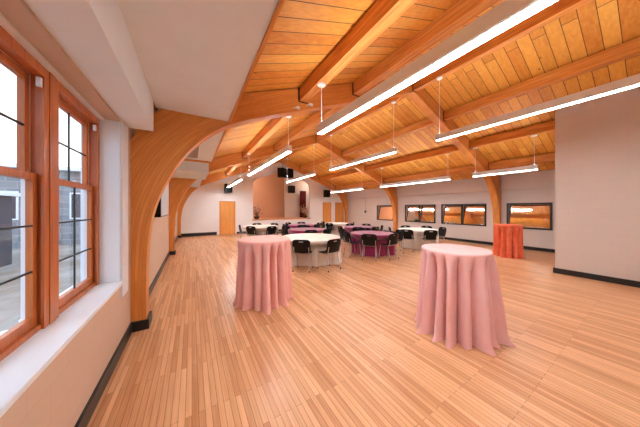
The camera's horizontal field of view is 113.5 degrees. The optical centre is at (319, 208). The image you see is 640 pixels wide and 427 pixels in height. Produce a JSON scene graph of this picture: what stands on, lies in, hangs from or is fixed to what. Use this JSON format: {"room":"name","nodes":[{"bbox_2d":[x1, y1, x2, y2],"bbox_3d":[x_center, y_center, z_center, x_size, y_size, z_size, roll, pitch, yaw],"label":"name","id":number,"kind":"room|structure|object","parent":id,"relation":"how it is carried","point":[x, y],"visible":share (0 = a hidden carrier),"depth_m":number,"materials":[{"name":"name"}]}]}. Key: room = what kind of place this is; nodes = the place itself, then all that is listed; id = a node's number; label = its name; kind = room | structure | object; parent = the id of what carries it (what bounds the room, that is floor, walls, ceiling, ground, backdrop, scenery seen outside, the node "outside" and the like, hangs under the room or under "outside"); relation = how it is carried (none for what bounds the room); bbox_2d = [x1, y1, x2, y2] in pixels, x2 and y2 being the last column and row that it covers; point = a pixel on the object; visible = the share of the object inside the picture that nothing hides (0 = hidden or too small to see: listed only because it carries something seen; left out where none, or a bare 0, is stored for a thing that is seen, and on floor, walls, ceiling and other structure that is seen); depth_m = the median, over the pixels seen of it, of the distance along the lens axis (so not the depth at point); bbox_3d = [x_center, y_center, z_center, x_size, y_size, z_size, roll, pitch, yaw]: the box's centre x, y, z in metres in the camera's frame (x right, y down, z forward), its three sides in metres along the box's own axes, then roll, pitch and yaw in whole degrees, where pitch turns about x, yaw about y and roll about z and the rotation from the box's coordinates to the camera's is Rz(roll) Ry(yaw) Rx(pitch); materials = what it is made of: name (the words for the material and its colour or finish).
{"room":"banquet hall","nodes":[
{"label":"banquet hall","id":0,"kind":"room"},
{"bbox_2d":[0,0,176,426],"bbox_3d":[-3.597,0.050,4.307,0.300,3.100,17.100,0,0,-31],"label":"wall","id":1,"kind":"structure","parent":0,"point":[59,395],"depth_m":1.47,"materials":[{"name":"paint"}]},
{"bbox_2d":[0,26,48,361],"bbox_3d":[-1.718,-0.060,1.032,0.180,1.760,0.860,0,0,-31],"label":"window","id":2,"kind":"structure","parent":1,"relation":"in","point":[32,121],"depth_m":1.36,"materials":[{"name":"brown wood"}]},
{"bbox_2d":[49,72,55,324],"bbox_3d":[-1.909,-0.071,1.460,0.070,1.742,0.068,0,0,-31],"label":"trim","id":3,"kind":"structure","parent":1,"relation":"attached to","point":[52,79],"depth_m":1.47,"materials":[{"name":"brown wood"}]},
{"bbox_2d":[18,79,98,322],"bbox_3d":[-2.199,-0.060,1.821,0.180,1.760,0.850,0,0,-31],"label":"window","id":4,"kind":"structure","parent":1,"relation":"in","point":[66,101],"depth_m":2.08,"materials":[{"name":"brown wood"}]},
{"bbox_2d":[0,281,123,417],"bbox_3d":[-1.817,0.819,1.492,0.250,0.033,1.840,0,0,-31],"label":"window sill","id":5,"kind":"structure","parent":1,"relation":"attached to","point":[23,366],"depth_m":1.23,"materials":[{"name":"paint"}]},
{"bbox_2d":[0,13,127,297],"bbox_3d":[-1.938,0.007,1.589,0.324,1.985,2.109,0,0,-31],"label":"trim","id":6,"kind":"structure","parent":1,"relation":"attached to","point":[113,135],"depth_m":2.28,"materials":[{"name":"paint"}]},
{"bbox_2d":[24,0,153,130],"bbox_3d":[-0.625,-1.180,-0.147,0.380,0.390,6.400,0,0,-31],"label":"ceiling beam","id":7,"kind":"structure","parent":1,"relation":"attached to","point":[94,34],"depth_m":1.38,"materials":[{"name":"white paint"}]},
{"bbox_2d":[74,236,177,426],"bbox_3d":[-3.382,1.538,4.263,0.022,0.125,16.800,0,0,-31],"label":"baseboard","id":8,"kind":"structure","parent":1,"relation":"attached to","point":[94,399],"depth_m":1.90,"materials":[{"name":"black plastic"}]},
{"bbox_2d":[154,183,168,216],"bbox_3d":[-3.148,-0.235,4.083,0.229,0.770,1.350,0,0,-31],"label":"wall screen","id":9,"kind":"object","parent":1,"relation":"attached to","point":[162,209],"visible":0.3,"depth_m":4.01,"materials":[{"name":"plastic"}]},
{"bbox_2d":[172,161,208,186],"bbox_3d":[-5.511,-1.260,8.791,1.100,0.400,6.850,0,0,-31],"label":"trim","id":10,"kind":"structure","parent":1,"relation":"attached to","point":[187,169],"depth_m":6.14,"materials":[{"name":"white paint"}]},
{"bbox_2d":[186,144,200,158],"bbox_3d":[-3.087,-1.368,4.853,0.560,0.014,1.800,0,0,-31],"label":"air vent","id":11,"kind":"object","parent":1,"relation":"attached to","point":[195,153],"visible":0.3,"depth_m":5.21,"materials":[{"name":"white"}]},
{"bbox_2d":[184,159,209,162],"bbox_3d":[-3.707,-1.353,5.851,1.120,0.045,0.050,0,0,-31],"label":"trim","id":12,"kind":"structure","parent":1,"relation":"attached to","point":[185,159],"depth_m":5.96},
{"bbox_2d":[118,0,278,161],"bbox_3d":[-1.109,-1.417,1.637,1.170,0.085,9.950,0,0,-31],"label":"ceiling","id":13,"kind":"structure","parent":1,"relation":"attached to","point":[196,57],"depth_m":1.80,"materials":[{"name":"white paint"}]},
{"bbox_2d":[181,163,345,234],"bbox_3d":[-2.904,-0.955,14.871,12.480,5.110,0.220,0,0,-31],"label":"wall","id":14,"kind":"structure","parent":0,"point":[201,210],"depth_m":13.32,"materials":[{"name":"paint"}]},
{"bbox_2d":[220,201,234,234],"bbox_3d":[-5.708,0.575,12.977,0.900,2.050,0.097,0,0,-31],"label":"door","id":15,"kind":"structure","parent":14,"relation":"in","point":[227,208],"depth_m":12.99,"materials":[{"name":"brown wood"}]},
{"bbox_2d":[224,184,231,192],"bbox_3d":[-5.620,-1.240,12.871,0.420,0.520,0.350,0,0,-31],"label":"loudspeaker","id":16,"kind":"object","parent":14,"relation":"attached to","point":[226,190],"visible":0.77,"depth_m":12.74,"materials":[{"name":"black"}]},
{"bbox_2d":[181,229,280,236],"bbox_3d":[-3.827,1.505,14.166,9.510,0.190,0.025,0,0,-31],"label":"baseboard","id":17,"kind":"structure","parent":14,"relation":"attached to","point":[203,233],"depth_m":12.27,"materials":[{"name":"black plastic"}]},
{"bbox_2d":[253,217,308,218],"bbox_3d":[-3.142,0.815,16.424,6.670,0.150,2.680,0,0,-31],"label":"trim","id":18,"kind":"structure","parent":14,"relation":"attached to","point":[274,217],"depth_m":15.54,"materials":[{"name":"brown wood"}]},
{"bbox_2d":[253,204,262,218],"bbox_3d":[-4.341,0.179,14.382,0.825,1.098,0.447,0,0,-31],"label":"flower arrangement","id":19,"kind":"object","parent":18,"relation":"on","point":[258,209],"visible":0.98,"depth_m":14.33,"materials":[{"name":"brown"}]},
{"bbox_2d":[300,191,305,216],"bbox_3d":[-1.417,-0.360,17.359,0.550,2.180,0.120,0,0,-31],"label":"stage curtain","id":20,"kind":"object","parent":18,"relation":"on","point":[302,193],"visible":0.85,"depth_m":17.29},
{"bbox_2d":[300,206,308,217],"bbox_3d":[-1.195,0.215,16.318,0.996,1.027,0.495,0,0,-31],"label":"flower arrangement","id":21,"kind":"object","parent":18,"relation":"on","point":[304,212],"visible":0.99,"depth_m":16.22,"materials":[{"name":"brown"}]},
{"bbox_2d":[252,218,310,220],"bbox_3d":[-2.633,0.759,15.031,4.390,0.062,0.270,0,0,-31],"label":"trim","id":22,"kind":"structure","parent":14,"relation":"attached to","point":[286,218],"depth_m":14.84,"materials":[{"name":"paint"}]},
{"bbox_2d":[323,202,330,228],"bbox_3d":[0.572,0.555,16.805,0.770,2.090,0.097,0,0,-31],"label":"door","id":23,"kind":"structure","parent":14,"relation":"in","point":[326,205],"depth_m":16.81,"materials":[{"name":"brown wood"}]},
{"bbox_2d":[324,190,329,196],"bbox_3d":[0.528,-1.175,16.618,0.440,0.550,0.350,0,0,-31],"label":"loudspeaker","id":24,"kind":"object","parent":14,"relation":"attached to","point":[326,192],"visible":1,"depth_m":16.46,"materials":[{"name":"black"}]},
{"bbox_2d":[335,203,343,222],"bbox_3d":[1.631,0.555,17.450,0.830,2.090,0.097,0,0,-31],"label":"door","id":25,"kind":"structure","parent":14,"relation":"in","point":[339,208],"depth_m":17.47,"materials":[{"name":"brown wood"}]},
{"bbox_2d":[253,174,283,217],"bbox_3d":[-3.228,-1.280,16.372,6.870,4.040,2.680,0,0,-31],"label":"wall","id":26,"kind":"structure","parent":0,"point":[268,191],"depth_m":17.06,"materials":[{"name":"paint"}]},
{"bbox_2d":[284,177,308,217],"bbox_3d":[-1.722,-1.055,17.571,2.650,3.590,0.100,0,0,-31],"label":"wall","id":27,"kind":"structure","parent":0,"point":[291,200],"depth_m":17.29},
{"bbox_2d":[288,185,294,192],"bbox_3d":[-2.304,-1.540,16.941,0.520,0.580,0.350,0,0,-31],"label":"loudspeaker","id":28,"kind":"object","parent":27,"relation":"attached to","point":[291,189],"visible":1,"depth_m":16.79,"materials":[{"name":"black"}]},
{"bbox_2d":[87,231,639,426],"bbox_3d":[0.822,1.660,8.758,12.480,0.120,20.500,0,0,-31],"label":"floor","id":29,"kind":"structure","parent":0,"point":[347,350],"depth_m":2.27,"materials":[{"name":"brown wood"}]},
{"bbox_2d":[239,225,245,236],"bbox_3d":[-3.612,1.190,10.024,0.517,0.821,0.478,0,0,-13],"label":"chair","id":30,"kind":"object","parent":29,"relation":"on","point":[240,230],"visible":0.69,"depth_m":10.04,"materials":[{"name":"black plastic"}]},
{"bbox_2d":[246,226,259,236],"bbox_3d":[-3.019,1.190,9.473,0.478,0.821,0.517,0,0,12],"label":"chair","id":31,"kind":"object","parent":29,"relation":"on","point":[252,230],"visible":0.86,"depth_m":9.27,"materials":[{"name":"black plastic"}]},
{"bbox_2d":[242,225,278,236],"bbox_3d":[-2.853,1.220,10.206,1.734,0.740,1.698,0,0,-31],"label":"tablecloth","id":32,"kind":"object","parent":29,"relation":"on","point":[261,229],"visible":0.44,"depth_m":9.75,"materials":[{"name":"white fabric"}]},
{"bbox_2d":[177,159,347,237],"bbox_3d":[-2.777,-1.008,14.662,11.930,5.215,0.280,0,0,-31],"label":"arch","id":33,"kind":"object","parent":29,"relation":"on","point":[218,176],"visible":0.67,"depth_m":13.24,"materials":[{"name":"brown wood"}]},
{"bbox_2d":[233,235,293,314],"bbox_3d":[-0.981,1.063,3.685,0.994,1.067,1.133,0,0,-31],"label":"tablecloth","id":34,"kind":"object","parent":29,"relation":"on","point":[264,267],"visible":1,"depth_m":3.39,"materials":[{"name":"pink fabric"}]},
{"bbox_2d":[264,226,276,234],"bbox_3d":[-2.269,1.190,9.473,0.478,0.821,0.517,0,0,-39],"label":"chair","id":35,"kind":"object","parent":29,"relation":"on","point":[272,231],"visible":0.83,"depth_m":9.29,"materials":[{"name":"black plastic"}]},
{"bbox_2d":[169,135,397,254],"bbox_3d":[-0.174,-1.008,10.393,11.930,5.215,0.280,0,0,-31],"label":"arch","id":36,"kind":"object","parent":29,"relation":"on","point":[178,187],"visible":0.7,"depth_m":8.75,"materials":[{"name":"brown wood"}]},
{"bbox_2d":[281,229,288,235],"bbox_3d":[-1.209,1.190,8.148,0.517,0.821,0.478,0,0,-42],"label":"chair","id":37,"kind":"object","parent":29,"relation":"on","point":[285,232],"visible":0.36,"depth_m":7.95,"materials":[{"name":"black plastic"}]},
{"bbox_2d":[288,224,314,227],"bbox_3d":[-0.935,1.220,11.142,1.493,0.740,1.492,0,0,-31],"label":"tablecloth","id":38,"kind":"object","parent":29,"relation":"on","point":[289,225],"visible":0.26,"depth_m":10.73,"materials":[{"name":"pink fabric"}]},
{"bbox_2d":[292,240,312,272],"bbox_3d":[-0.442,1.190,5.500,0.478,0.821,0.517,0,0,9],"label":"chair","id":39,"kind":"object","parent":29,"relation":"on","point":[299,246],"visible":1,"depth_m":5.29,"materials":[{"name":"black plastic"}]},
{"bbox_2d":[288,227,323,233],"bbox_3d":[-0.575,1.220,8.726,1.494,0.740,1.492,0,0,-31],"label":"tablecloth","id":40,"kind":"object","parent":29,"relation":"on","point":[291,230],"visible":0.38,"depth_m":8.50,"materials":[{"name":"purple fabric"}]},
{"bbox_2d":[305,230,316,232],"bbox_3d":[-0.383,1.190,7.945,0.478,0.821,0.517,0,0,-14],"label":"chair","id":41,"kind":"object","parent":29,"relation":"on","point":[306,231],"visible":0.18,"depth_m":7.70,"materials":[{"name":"black plastic"}]},
{"bbox_2d":[284,233,341,266],"bbox_3d":[-0.312,1.220,6.394,1.886,0.740,1.857,0,0,-31],"label":"tablecloth","id":42,"kind":"object","parent":29,"relation":"on","point":[318,241],"visible":0.55,"depth_m":5.81,"materials":[{"name":"white fabric"}]},
{"bbox_2d":[130,81,500,331],"bbox_3d":[2.558,-1.008,5.910,11.930,5.215,0.280,0,0,-31],"label":"arch","id":43,"kind":"object","parent":29,"relation":"on","point":[156,155],"visible":0.73,"depth_m":3.01,"materials":[{"name":"brown wood"}]},
{"bbox_2d":[211,0,284,162],"bbox_3d":[-0.597,-1.458,1.949,0.030,0.205,9.950,0,0,-31],"label":"trim","id":44,"kind":"structure","parent":43,"relation":"attached to","point":[280,4],"depth_m":1.87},
{"bbox_2d":[323,229,329,233],"bbox_3d":[0.105,1.190,8.235,0.517,0.821,0.478,0,0,36],"label":"chair","id":45,"kind":"object","parent":29,"relation":"on","point":[325,231],"visible":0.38,"depth_m":8.02,"materials":[{"name":"black plastic"}]},
{"bbox_2d":[317,239,340,271],"bbox_3d":[0.241,1.190,5.570,0.478,0.821,0.517,0,0,-39],"label":"chair","id":46,"kind":"object","parent":29,"relation":"on","point":[332,246],"visible":1,"depth_m":5.40,"materials":[{"name":"black plastic"}]},
{"bbox_2d":[326,223,335,231],"bbox_3d":[0.610,1.190,11.545,0.478,0.821,0.517,0,0,30],"label":"chair","id":47,"kind":"object","parent":29,"relation":"on","point":[327,224],"visible":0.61,"depth_m":11.33,"materials":[{"name":"black plastic"}]},
{"bbox_2d":[325,222,347,235],"bbox_3d":[1.021,1.220,12.204,1.465,0.740,1.458,0,0,-31],"label":"tablecloth","id":48,"kind":"object","parent":29,"relation":"on","point":[335,224],"visible":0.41,"depth_m":11.71,"materials":[{"name":"white fabric"}]},
{"bbox_2d":[339,229,351,249],"bbox_3d":[1.014,1.190,7.910,0.517,0.821,0.478,0,0,33],"label":"chair","id":49,"kind":"object","parent":29,"relation":"on","point":[341,233],"visible":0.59,"depth_m":7.99,"materials":[{"name":"black plastic"}]},
{"bbox_2d":[343,231,361,257],"bbox_3d":[1.093,1.190,7.119,0.517,0.821,0.478,0,0,-19],"label":"chair","id":50,"kind":"object","parent":29,"relation":"on","point":[347,238],"visible":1,"depth_m":7.00,"materials":[{"name":"black plastic"}]},
{"bbox_2d":[352,227,362,231],"bbox_3d":[1.662,1.190,9.072,0.478,0.821,0.517,0,0,16],"label":"chair","id":51,"kind":"object","parent":29,"relation":"on","point":[353,228],"visible":0.2,"depth_m":8.86,"materials":[{"name":"black plastic"}]},
{"bbox_2d":[343,225,374,243],"bbox_3d":[1.886,1.220,9.878,1.498,0.740,1.503,0,0,-31],"label":"tablecloth","id":52,"kind":"object","parent":29,"relation":"on","point":[347,228],"visible":0.32,"depth_m":9.84,"materials":[{"name":"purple fabric"}]},
{"bbox_2d":[359,228,370,230],"bbox_3d":[1.815,1.190,8.267,0.478,0.821,0.517,0,0,-1],"label":"chair","id":53,"kind":"object","parent":29,"relation":"on","point":[360,229],"visible":0.17,"depth_m":8.49,"materials":[{"name":"black plastic"}]},
{"bbox_2d":[361,234,377,260],"bbox_3d":[1.575,1.190,6.654,0.478,0.821,0.517,0,0,19],"label":"chair","id":54,"kind":"object","parent":29,"relation":"on","point":[371,239],"visible":0.99,"depth_m":6.46,"materials":[{"name":"black plastic"}]},
{"bbox_2d":[350,231,394,256],"bbox_3d":[1.831,1.220,7.386,1.510,0.740,1.500,0,0,-31],"label":"tablecloth","id":55,"kind":"object","parent":29,"relation":"on","point":[382,236],"visible":0.71,"depth_m":7.09,"materials":[{"name":"purple fabric"}]},
{"bbox_2d":[378,233,398,260],"bbox_3d":[2.210,1.190,6.749,0.478,0.821,0.517,0,0,-31],"label":"chair","id":56,"kind":"object","parent":29,"relation":"on","point":[392,240],"visible":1,"depth_m":6.57,"materials":[{"name":"black plastic"}]},
{"bbox_2d":[395,229,403,252],"bbox_3d":[2.720,1.190,7.632,0.517,0.821,0.478,0,0,-16],"label":"chair","id":57,"kind":"object","parent":29,"relation":"on","point":[401,234],"visible":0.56,"depth_m":7.62,"materials":[{"name":"black plastic"}]},
{"bbox_2d":[400,229,414,251],"bbox_3d":[3.359,1.190,8.044,0.478,0.821,0.517,0,0,34],"label":"chair","id":58,"kind":"object","parent":29,"relation":"on","point":[408,234],"visible":0.8,"depth_m":7.84,"materials":[{"name":"black plastic"}]},
{"bbox_2d":[398,227,438,249],"bbox_3d":[4.045,1.220,8.697,1.497,0.740,1.530,0,0,-31],"label":"tablecloth","id":59,"kind":"object","parent":29,"relation":"on","point":[418,233],"visible":0.57,"depth_m":8.14,"materials":[{"name":"white fabric"}]},
{"bbox_2d":[421,230,437,246],"bbox_3d":[4.065,1.190,7.834,0.478,0.821,0.517,0,0,11],"label":"chair","id":60,"kind":"object","parent":29,"relation":"on","point":[428,236],"visible":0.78,"depth_m":7.63,"materials":[{"name":"black plastic"}]},
{"bbox_2d":[438,227,445,243],"bbox_3d":[4.931,1.190,8.776,0.517,0.821,0.478,0,0,-5],"label":"chair","id":61,"kind":"object","parent":29,"relation":"on","point":[442,232],"visible":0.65,"depth_m":8.79,"materials":[{"name":"black plastic"}]},
{"bbox_2d":[414,244,516,355],"bbox_3d":[1.841,1.063,2.773,1.086,1.067,1.024,0,0,27],"label":"tablecloth","id":62,"kind":"object","parent":29,"relation":"on","point":[460,299],"visible":1,"depth_m":2.48,"materials":[{"name":"pink fabric"}]},
{"bbox_2d":[493,224,523,258],"bbox_3d":[6.301,1.063,7.009,0.825,1.067,0.765,0,0,-31],"label":"tablecloth","id":63,"kind":"object","parent":29,"relation":"on","point":[507,238],"visible":1,"depth_m":6.76,"materials":[{"name":"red fabric"}]},
{"bbox_2d":[154,0,639,191],"bbox_3d":[0.822,-2.466,8.758,12.880,2.567,20.500,0,0,-31],"label":"ceiling","id":64,"kind":"structure","parent":0,"point":[304,33],"depth_m":4.60,"materials":[{"name":"wood"}]},
{"bbox_2d":[225,164,239,174],"bbox_3d":[-4.422,-2.156,10.732,0.196,0.275,4.770,0,0,-31],"label":"roof beam","id":65,"kind":"structure","parent":64,"relation":"attached to","point":[230,169],"depth_m":11.24,"materials":[{"name":"brown wood"}]},
{"bbox_2d":[227,177,241,187],"bbox_3d":[-4.414,-1.638,10.719,0.132,0.812,3.920,0,0,-31],"label":"linear pendant light","id":66,"kind":"object","parent":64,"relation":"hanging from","point":[237,180],"visible":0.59,"depth_m":10.17,"materials":[{"name":"white metal"}]},
{"bbox_2d":[248,156,268,168],"bbox_3d":[-3.295,-2.658,11.419,0.196,0.275,4.770,0,0,-31],"label":"roof beam","id":67,"kind":"structure","parent":64,"relation":"attached to","point":[252,164],"depth_m":11.92,"materials":[{"name":"brown wood"}]},
{"bbox_2d":[242,115,292,158],"bbox_3d":[-1.754,-2.156,6.356,0.196,0.275,5.020,0,0,-31],"label":"roof beam","id":68,"kind":"structure","parent":64,"relation":"attached to","point":[273,125],"depth_m":5.96,"materials":[{"name":"brown wood"}]},
{"bbox_2d":[247,116,291,175],"bbox_3d":[-1.666,-1.638,6.210,0.132,0.812,3.880,0,0,-31],"label":"linear pendant light","id":69,"kind":"object","parent":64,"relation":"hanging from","point":[287,149],"visible":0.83,"depth_m":5.30,"materials":[{"name":"white metal"}]},
{"bbox_2d":[248,151,289,175],"bbox_3d":[-1.666,-1.244,6.210,0.079,0.022,3.856,0,0,-31],"label":"diffuser","id":70,"kind":"object","parent":69,"relation":"attached to","point":[283,153],"depth_m":5.63,"materials":[{"name":"white"}]},
{"bbox_2d":[279,145,312,161],"bbox_3d":[-1.476,-3.397,12.527,0.196,0.345,4.770,0,0,-31],"label":"roof beam","id":71,"kind":"structure","parent":64,"relation":"attached to","point":[295,151],"depth_m":12.49,"materials":[{"name":"brown wood"}]},
{"bbox_2d":[277,159,292,177],"bbox_3d":[-2.390,-2.771,14.412,1.159,1.302,0.561,0,0,-31],"label":"loudspeaker","id":72,"kind":"object","parent":71,"relation":"hanging from","point":[282,172],"visible":0.94,"depth_m":14.26,"materials":[{"name":"black"}]},
{"bbox_2d":[278,168,283,175],"bbox_3d":[-2.606,-2.430,14.061,0.420,0.560,0.012,0,0,-6],"label":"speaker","id":73,"kind":"object","parent":72,"relation":"attached to","point":[280,170],"depth_m":14.06,"materials":[{"name":"black plastic"}]},
{"bbox_2d":[289,169,292,176],"bbox_3d":[-1.980,-2.430,14.444,0.012,0.560,0.420,0,0,34],"label":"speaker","id":74,"kind":"object","parent":72,"relation":"attached to","point":[290,170],"depth_m":14.42,"materials":[{"name":"black plastic"}]},
{"bbox_2d":[286,144,315,181],"bbox_3d":[-1.207,-2.464,12.029,0.132,1.549,3.620,0,0,-31],"label":"linear pendant light","id":75,"kind":"object","parent":64,"relation":"hanging from","point":[311,173],"visible":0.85,"depth_m":11.63,"materials":[{"name":"white metal"}]},
{"bbox_2d":[274,107,341,150],"bbox_3d":[-0.627,-2.658,7.043,0.196,0.275,5.020,0,0,-31],"label":"roof beam","id":76,"kind":"structure","parent":64,"relation":"attached to","point":[314,119],"depth_m":6.67,"materials":[{"name":"brown wood"}]},
{"bbox_2d":[300,155,336,170],"bbox_3d":[-0.169,-2.886,13.324,0.196,0.275,4.770,0,0,-31],"label":"roof beam","id":77,"kind":"structure","parent":64,"relation":"attached to","point":[331,157],"depth_m":13.05,"materials":[{"name":"brown wood"}]},
{"bbox_2d":[319,169,359,180],"bbox_3d":[1.248,-2.255,14.188,0.196,0.275,4.770,0,0,-31],"label":"roof beam","id":78,"kind":"structure","parent":64,"relation":"attached to","point":[354,171],"depth_m":13.96,"materials":[{"name":"brown wood"}]},
{"bbox_2d":[331,178,362,192],"bbox_3d":[1.641,-1.618,13.543,0.132,1.005,3.200,0,0,-31],"label":"linear pendant light","id":79,"kind":"object","parent":64,"relation":"hanging from","point":[357,188],"visible":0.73,"depth_m":13.32,"materials":[{"name":"white metal"}]},
{"bbox_2d":[335,181,376,189],"bbox_3d":[2.572,-1.666,14.994,0.196,0.275,4.770,0,0,-31],"label":"roof beam","id":80,"kind":"structure","parent":64,"relation":"attached to","point":[367,183],"depth_m":14.84,"materials":[{"name":"brown wood"}]},
{"bbox_2d":[298,0,417,103],"bbox_3d":[1.389,-2.156,1.198,0.196,0.275,6.600,0,0,-31],"label":"roof beam","id":81,"kind":"structure","parent":64,"relation":"attached to","point":[382,14],"depth_m":2.64,"materials":[{"name":"brown wood"}]},
{"bbox_2d":[316,96,407,142],"bbox_3d":[1.192,-3.397,8.151,0.196,0.345,5.020,0,0,-31],"label":"roof beam","id":82,"kind":"structure","parent":64,"relation":"attached to","point":[383,104],"depth_m":7.61,"materials":[{"name":"brown wood"}]},
{"bbox_2d":[329,101,396,169],"bbox_3d":[1.364,-2.464,7.811,0.132,1.549,3.500,0,0,-31],"label":"linear pendant light","id":83,"kind":"object","parent":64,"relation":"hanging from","point":[392,150],"visible":1,"depth_m":7.27,"materials":[{"name":"white metal"}]},
{"bbox_2d":[332,152,395,169],"bbox_3d":[1.364,-1.701,7.811,0.079,0.022,3.476,0,0,-31],"label":"diffuser","id":84,"kind":"object","parent":83,"relation":"attached to","point":[385,153],"depth_m":7.43,"materials":[{"name":"white"}]},
{"bbox_2d":[341,118,434,156],"bbox_3d":[2.498,-2.886,8.948,0.196,0.275,5.020,0,0,-31],"label":"roof beam","id":85,"kind":"structure","parent":64,"relation":"attached to","point":[425,123],"depth_m":8.29,"materials":[{"name":"brown wood"}]},
{"bbox_2d":[365,145,459,170],"bbox_3d":[3.916,-2.255,9.812,0.196,0.275,5.020,0,0,-31],"label":"roof beam","id":86,"kind":"structure","parent":64,"relation":"attached to","point":[449,149],"depth_m":9.21,"materials":[{"name":"brown wood"}]},
{"bbox_2d":[380,153,450,186],"bbox_3d":[4.080,-1.618,9.543,0.132,1.005,3.470,0,0,-31],"label":"linear pendant light","id":87,"kind":"object","parent":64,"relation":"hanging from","point":[443,177],"visible":1,"depth_m":9.20,"materials":[{"name":"white metal"}]},
{"bbox_2d":[352,0,499,96],"bbox_3d":[2.517,-2.658,1.885,0.196,0.275,6.600,0,0,-31],"label":"roof beam","id":88,"kind":"structure","parent":64,"relation":"attached to","point":[461,12],"depth_m":3.25,"materials":[{"name":"brown wood"}]},
{"bbox_2d":[384,165,477,182],"bbox_3d":[5.239,-1.666,10.618,0.196,0.275,5.020,0,0,-31],"label":"roof beam","id":89,"kind":"structure","parent":64,"relation":"attached to","point":[465,169],"depth_m":10.10,"materials":[{"name":"brown wood"}]},
{"bbox_2d":[317,0,557,134],"bbox_3d":[1.030,-1.638,1.787,0.132,0.812,4.000,0,0,-31],"label":"linear pendant light","id":90,"kind":"object","parent":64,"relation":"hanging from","point":[508,13],"visible":1,"depth_m":1.72,"materials":[{"name":"white metal"}]},
{"bbox_2d":[412,0,592,92],"bbox_3d":[4.335,-3.397,2.994,0.196,0.345,6.600,0,0,-31],"label":"roof beam","id":91,"kind":"structure","parent":64,"relation":"attached to","point":[559,8],"depth_m":4.08,"materials":[{"name":"brown wood"}]},
{"bbox_2d":[435,74,639,140],"bbox_3d":[3.956,-2.464,3.559,0.132,1.549,3.980,0,0,-31],"label":"linear pendant light","id":92,"kind":"object","parent":91,"relation":"hanging from","point":[633,81],"visible":1,"depth_m":3.58,"materials":[{"name":"white metal"}]},
{"bbox_2d":[472,134,537,176],"bbox_3d":[5.810,-1.618,6.703,0.132,1.005,1.620,0,0,-31],"label":"linear pendant light","id":93,"kind":"object","parent":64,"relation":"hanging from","point":[530,167],"visible":1,"depth_m":6.55,"materials":[{"name":"white metal"}]},
{"bbox_2d":[474,169,536,176],"bbox_3d":[5.810,-1.126,6.703,0.079,0.022,1.596,0,0,-31],"label":"diffuser","id":94,"kind":"object","parent":93,"relation":"attached to","point":[515,170],"depth_m":6.66,"materials":[{"name":"white"}]},
{"bbox_2d":[469,120,554,148],"bbox_3d":[5.908,-2.255,6.543,0.196,0.275,2.175,0,0,-31],"label":"roof beam","id":95,"kind":"structure","parent":64,"relation":"attached to","point":[546,127],"depth_m":6.38,"materials":[{"name":"brown wood"}]},
{"bbox_2d":[488,153,554,169],"bbox_3d":[7.231,-1.666,7.350,0.196,0.275,2.175,0,0,-31],"label":"roof beam","id":96,"kind":"structure","parent":64,"relation":"attached to","point":[549,157],"depth_m":7.38,"materials":[{"name":"brown wood"}]},
{"bbox_2d":[443,37,639,121],"bbox_3d":[5.642,-2.886,3.790,0.196,0.275,6.600,0,0,-31],"label":"roof beam","id":97,"kind":"structure","parent":64,"relation":"attached to","point":[629,49],"depth_m":4.55,"materials":[{"name":"brown wood"}]},
{"bbox_2d":[346,176,554,248],"bbox_3d":[6.803,0.050,10.646,0.300,3.100,17.100,0,0,-31],"label":"wall","id":98,"kind":"structure","parent":0,"point":[356,207],"depth_m":10.18,"materials":[{"name":"paint"}]},
{"bbox_2d":[377,205,392,220],"bbox_3d":[4.473,0.290,14.291,0.185,1.020,1.450,0,0,-31],"label":"window","id":99,"kind":"structure","parent":98,"relation":"in","point":[385,211],"depth_m":14.34,"materials":[{"name":"glass"}]},
{"bbox_2d":[405,204,435,222],"bbox_3d":[5.782,0.290,12.144,0.185,1.020,1.880,0,0,-31],"label":"window","id":100,"kind":"structure","parent":98,"relation":"in","point":[428,212],"depth_m":12.06,"materials":[{"name":"glass"}]},
{"bbox_2d":[347,169,554,198],"bbox_3d":[5.538,-1.080,12.317,0.120,0.640,12.410,0,0,-31],"label":"trim","id":101,"kind":"structure","parent":98,"relation":"attached to","point":[546,178],"depth_m":9.89,"materials":[{"name":"paint"}]},
{"bbox_2d":[441,204,485,225],"bbox_3d":[6.950,0.290,10.227,0.185,1.020,1.970,0,0,-31],"label":"window","id":102,"kind":"structure","parent":98,"relation":"in","point":[474,214],"depth_m":10.16,"materials":[{"name":"glass"}]},
{"bbox_2d":[506,202,552,230],"bbox_3d":[8.171,0.290,8.224,0.185,1.020,1.300,0,0,-31],"label":"window","id":103,"kind":"structure","parent":98,"relation":"in","point":[537,216],"depth_m":8.15,"materials":[{"name":"glass"}]},
{"bbox_2d":[555,90,639,280],"bbox_3d":[8.492,-0.400,4.252,3.469,4.000,4.419,0,0,-31],"label":"wall","id":104,"kind":"structure","parent":0,"point":[597,144],"depth_m":4.67,"materials":[{"name":"paint"}]},
{"bbox_2d":[379,230,639,287],"bbox_3d":[5.259,1.538,9.529,3.500,0.125,16.800,0,0,-31],"label":"baseboard","id":105,"kind":"structure","parent":104,"relation":"attached to","point":[620,281],"depth_m":4.93,"materials":[{"name":"black plastic"}]},
{"bbox_2d":[555,86,639,111],"bbox_3d":[8.492,-1.994,4.252,3.469,1.387,4.419,0,0,-31],"label":"trim","id":106,"kind":"structure","parent":104,"relation":"attached to","point":[638,87],"depth_m":4.67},
{"label":"outside","id":107,"kind":"structure","parent":0,"visible":0},
{"bbox_2d":[0,244,80,331],"bbox_3d":[-33.872,2.125,-3.079,58.950,0.150,90.000,0,0,-31],"label":"ground","id":108,"kind":"structure","parent":107,"point":[10,292],"depth_m":5.98,"materials":[{"name":"concrete"}]},
{"bbox_2d":[0,191,20,266],"bbox_3d":[-11.983,0.760,6.018,3.200,2.680,2.850,0,0,-31],"label":"shed","id":109,"kind":"object","parent":108,"relation":"on","point":[5,197],"visible":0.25,"depth_m":7.52,"materials":[{"name":"grey"}]},
{"bbox_2d":[0,162,80,247],"bbox_3d":[-18.994,-0.100,13.485,14.200,4.400,8.600,0,0,-31],"label":"stone building","id":110,"kind":"structure","parent":108,"relation":"on","point":[7,184],"depth_m":11.71,"materials":[{"name":"grey stone"}]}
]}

